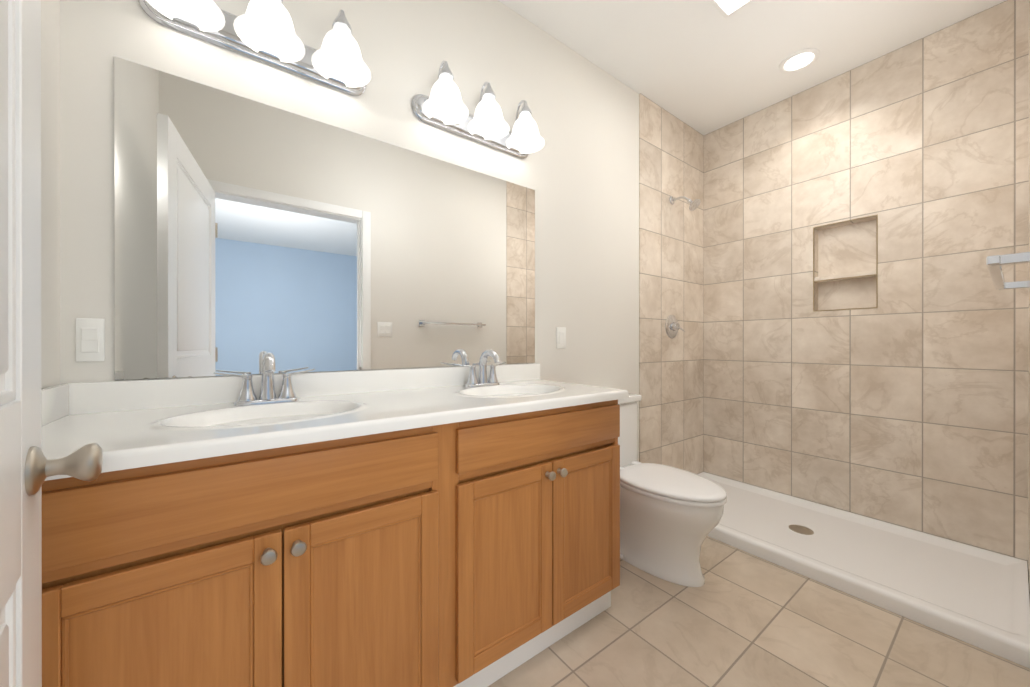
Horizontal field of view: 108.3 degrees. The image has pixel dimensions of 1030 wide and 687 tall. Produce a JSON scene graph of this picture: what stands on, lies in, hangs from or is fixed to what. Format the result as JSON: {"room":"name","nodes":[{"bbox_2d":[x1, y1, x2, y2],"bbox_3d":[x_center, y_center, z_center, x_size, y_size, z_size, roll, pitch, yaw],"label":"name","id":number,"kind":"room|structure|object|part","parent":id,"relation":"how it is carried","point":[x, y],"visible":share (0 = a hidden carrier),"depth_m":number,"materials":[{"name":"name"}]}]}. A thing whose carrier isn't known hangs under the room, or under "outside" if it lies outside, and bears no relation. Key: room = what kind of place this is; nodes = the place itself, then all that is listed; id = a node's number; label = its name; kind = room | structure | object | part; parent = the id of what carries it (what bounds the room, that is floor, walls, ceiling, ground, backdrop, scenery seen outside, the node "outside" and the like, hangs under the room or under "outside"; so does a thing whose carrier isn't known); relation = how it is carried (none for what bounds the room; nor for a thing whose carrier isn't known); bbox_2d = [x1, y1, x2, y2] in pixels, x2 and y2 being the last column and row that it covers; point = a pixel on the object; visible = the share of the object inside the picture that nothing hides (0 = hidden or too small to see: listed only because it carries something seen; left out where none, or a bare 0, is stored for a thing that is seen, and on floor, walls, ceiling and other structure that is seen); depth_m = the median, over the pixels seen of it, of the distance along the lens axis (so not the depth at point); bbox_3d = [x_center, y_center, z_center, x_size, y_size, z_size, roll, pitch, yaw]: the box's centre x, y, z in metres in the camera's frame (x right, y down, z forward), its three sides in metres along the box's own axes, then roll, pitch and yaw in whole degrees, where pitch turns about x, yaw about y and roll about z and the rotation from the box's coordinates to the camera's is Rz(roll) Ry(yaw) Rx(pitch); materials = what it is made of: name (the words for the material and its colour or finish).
{"room":"bathroom","nodes":[
{"label":"bathroom","id":0,"kind":"room"},
{"bbox_2d":[41,0,59,387],"bbox_3d":[-0.734,-0.279,0.277,0.100,2.740,1.650,0,0,-37],"label":"wall","id":1,"kind":"structure","parent":0,"point":[50,192],"depth_m":0.92,"materials":[{"name":"paint"}]},
{"bbox_2d":[60,0,638,460],"bbox_3d":[0.165,-0.281,2.036,3.640,2.740,0.100,0,0,-37],"label":"wall","id":2,"kind":"structure","parent":0,"point":[578,172],"depth_m":1.63,"materials":[{"name":"paint"}]},
{"bbox_2d":[76,318,104,361],"bbox_3d":[-1.139,-0.009,0.998,0.052,0.116,0.010,0,0,-37],"label":"light switch","id":3,"kind":"object","parent":2,"relation":"attached to","point":[90,339],"visible":1,"depth_m":1.00,"materials":[{"name":"white plastic"}]},
{"bbox_2d":[138,0,370,95],"bbox_3d":[-0.761,-1.044,1.160,0.620,0.233,0.196,0,0,-37],"label":"sconce","id":4,"kind":"object","parent":2,"relation":"attached to","point":[262,31],"visible":1,"depth_m":1.20,"materials":[{"name":"white glass"}]},
{"bbox_2d":[114,56,534,379],"bbox_3d":[-0.501,-0.345,1.473,1.500,0.890,0.006,0,0,-37],"label":"mirror","id":5,"kind":"object","parent":2,"relation":"attached to","point":[249,233],"visible":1,"depth_m":1.28,"materials":[{"name":"clear glass"}]},
{"bbox_2d":[411,61,544,158],"bbox_3d":[-0.119,-1.044,1.637,0.620,0.233,0.196,0,0,-37],"label":"sconce","id":6,"kind":"object","parent":2,"relation":"attached to","point":[443,107],"visible":1,"depth_m":1.62,"materials":[{"name":"white glass"}]},
{"bbox_2d":[556,327,565,348],"bbox_3d":[0.253,-0.031,2.034,0.072,0.116,0.008,0,0,-37],"label":"outlet","id":7,"kind":"object","parent":2,"relation":"attached to","point":[560,337],"visible":1,"depth_m":2.03,"materials":[{"name":"white plastic"}]},
{"bbox_2d":[639,93,703,473],"bbox_3d":[1.160,-0.311,2.708,0.840,2.680,0.008,0,0,-37],"label":"wall tile","id":8,"kind":"structure","parent":2,"relation":"attached to","point":[671,282],"depth_m":2.67,"materials":[{"name":"beige tile"}]},
{"bbox_2d":[665,315,684,337],"bbox_3d":[1.148,-0.121,2.657,0.170,0.170,0.060,0,0,-37],"label":"shower valve","id":9,"kind":"object","parent":8,"relation":"attached to","point":[672,326],"visible":1,"depth_m":2.65,"materials":[{"name":"silver metal"}]},
{"bbox_2d":[670,196,700,210],"bbox_3d":[1.190,-0.989,2.600,0.088,0.145,0.202,0,0,-37],"label":"shower head","id":10,"kind":"object","parent":8,"relation":"attached to","point":[694,205],"visible":1,"depth_m":2.56},
{"bbox_2d":[498,0,1006,134],"bbox_3d":[0.657,-1.700,1.372,3.640,0.100,1.750,0,0,-37],"label":"ceiling","id":11,"kind":"structure","parent":0,"point":[703,67],"depth_m":2.02,"materials":[{"name":"paint"}]},
{"bbox_2d":[709,0,752,18],"bbox_3d":[1.029,-1.642,1.643,0.340,0.016,0.340,0,0,-37],"label":"recessed light","id":12,"kind":"object","parent":11,"relation":"in","point":[726,8],"visible":1,"depth_m":1.80,"materials":[{"name":"paint"}]},
{"bbox_2d":[779,48,819,72],"bbox_3d":[1.657,-1.646,2.172,0.190,0.009,0.190,0,0,-37],"label":"recessed light","id":13,"kind":"object","parent":11,"relation":"in","point":[815,52],"depth_m":2.17,"materials":[{"name":"paint"}]},
{"bbox_3d":[1.657,-1.648,2.172,0.138,0.001,0.138,0,0,-37],"label":"recessed ceiling light lens","id":14,"kind":"part","parent":13,"relation":"part of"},
{"bbox_2d":[488,536,1029,686],"bbox_3d":[0.657,1.140,1.375,3.640,0.100,1.750,0,0,-37],"label":"floor","id":15,"kind":"structure","parent":0,"point":[740,618],"depth_m":1.35,"materials":[{"name":"tile"}]},
{"bbox_2d":[41,349,628,686],"bbox_3d":[-0.361,0.558,1.225,1.621,1.063,0.569,0,0,-37],"label":"bathroom vanity","id":16,"kind":"object","parent":15,"relation":"on","point":[436,527],"visible":1,"depth_m":0.92,"materials":[{"name":"brown wood"}]},
{"bbox_2d":[213,352,314,405],"bbox_3d":[-0.748,0.106,1.129,0.267,0.159,0.162,0,0,-37],"label":"faucet","id":17,"kind":"object","parent":16,"relation":"on","point":[287,396],"depth_m":1.15,"materials":[{"name":"silver metal"}]},
{"bbox_2d":[454,349,505,386],"bbox_3d":[-0.113,0.105,1.601,0.267,0.159,0.162,0,0,-37],"label":"faucet","id":18,"kind":"object","parent":16,"relation":"on","point":[482,381],"depth_m":1.62,"materials":[{"name":"silver metal"}]},
{"bbox_2d":[618,393,726,586],"bbox_3d":[0.657,0.693,1.877,0.483,0.791,0.735,0,0,-37],"label":"toilet","id":19,"kind":"object","parent":15,"relation":"on","point":[670,518],"visible":0.6,"depth_m":1.72,"materials":[{"name":"ceramic"}]},
{"bbox_3d":[0.747,0.674,1.806,0.378,0.048,0.513,0,0,-37],"label":"seat","id":20,"kind":"part","parent":19,"relation":"part of","materials":[{"name":"plastic"}]},
{"bbox_2d":[697,472,1029,668],"bbox_3d":[1.613,1.054,2.098,0.838,0.069,1.510,0,0,-37],"label":"shower pan","id":21,"kind":"object","parent":15,"relation":"on","point":[974,596],"visible":0.75,"depth_m":1.76,"materials":[{"name":"plastic"}]},
{"bbox_3d":[1.600,-0.280,1.059,2.281,2.740,0.120,0,0,-37],"label":"wall","id":22,"kind":"structure","parent":0,"visible":0},
{"bbox_2d":[986,252,1029,289],"bbox_3d":[1.232,-0.169,0.910,0.620,0.050,0.080,0,0,-37],"label":"towel rail","id":23,"kind":"object","parent":22,"relation":"attached to","point":[995,264],"visible":1,"depth_m":0.77,"materials":[{"name":"silver metal"}]},
{"bbox_2d":[1028,0,1029,588],"bbox_3d":[2.068,-0.310,1.487,0.840,2.680,0.008,0,0,-37],"label":"wall tiles","id":24,"kind":"structure","parent":22,"relation":"attached to","point":[1029,332],"depth_m":1.63,"materials":[{"name":"beige tile"}]},
{"bbox_3d":[-0.068,0.072,-0.181,0.018,2.040,0.122,0,0,-37],"label":"jamb hinge","id":25,"kind":"object","parent":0,"visible":0},
{"bbox_2d":[0,0,102,686],"bbox_3d":[-0.398,0.067,0.213,0.165,2.024,0.905,0,0,-44],"label":"door","id":26,"kind":"structure","parent":25,"relation":"attached to","point":[27,468],"depth_m":0.47,"materials":[{"name":"paint"}]},
{"bbox_3d":[-0.677,0.171,0.501,0.165,0.064,0.103,0,0,-44],"label":"knob","id":27,"kind":"part","parent":26,"relation":"part of","materials":[{"name":"silver metal"}]},
{"bbox_3d":[2.103,-0.281,2.387,0.110,2.740,1.650,0,0,-37],"label":"wall","id":28,"kind":"structure","parent":0,"visible":0},
{"bbox_2d":[813,214,877,311],"bbox_3d":[2.008,-0.476,2.272,0.006,0.542,0.302,0,0,-37],"label":"trim","id":29,"kind":"structure","parent":28,"relation":"attached to","point":[876,274],"depth_m":2.21,"materials":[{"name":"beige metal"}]},
{"bbox_2d":[704,0,1028,562],"bbox_3d":[1.987,-0.311,2.375,0.090,2.680,1.514,0,0,-37],"label":"wall tile","id":30,"kind":"structure","parent":28,"relation":"attached to","point":[904,404],"depth_m":2.11,"materials":[{"name":"beige tile"}]},
{"bbox_2d":[814,219,875,309],"bbox_3d":[2.045,-0.476,2.300,0.086,0.530,0.290,0,0,-37],"label":"tile niche","id":31,"kind":"object","parent":30,"relation":"attached to","point":[848,250],"visible":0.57,"depth_m":2.31,"materials":[{"name":"beige tile"}]}
]}

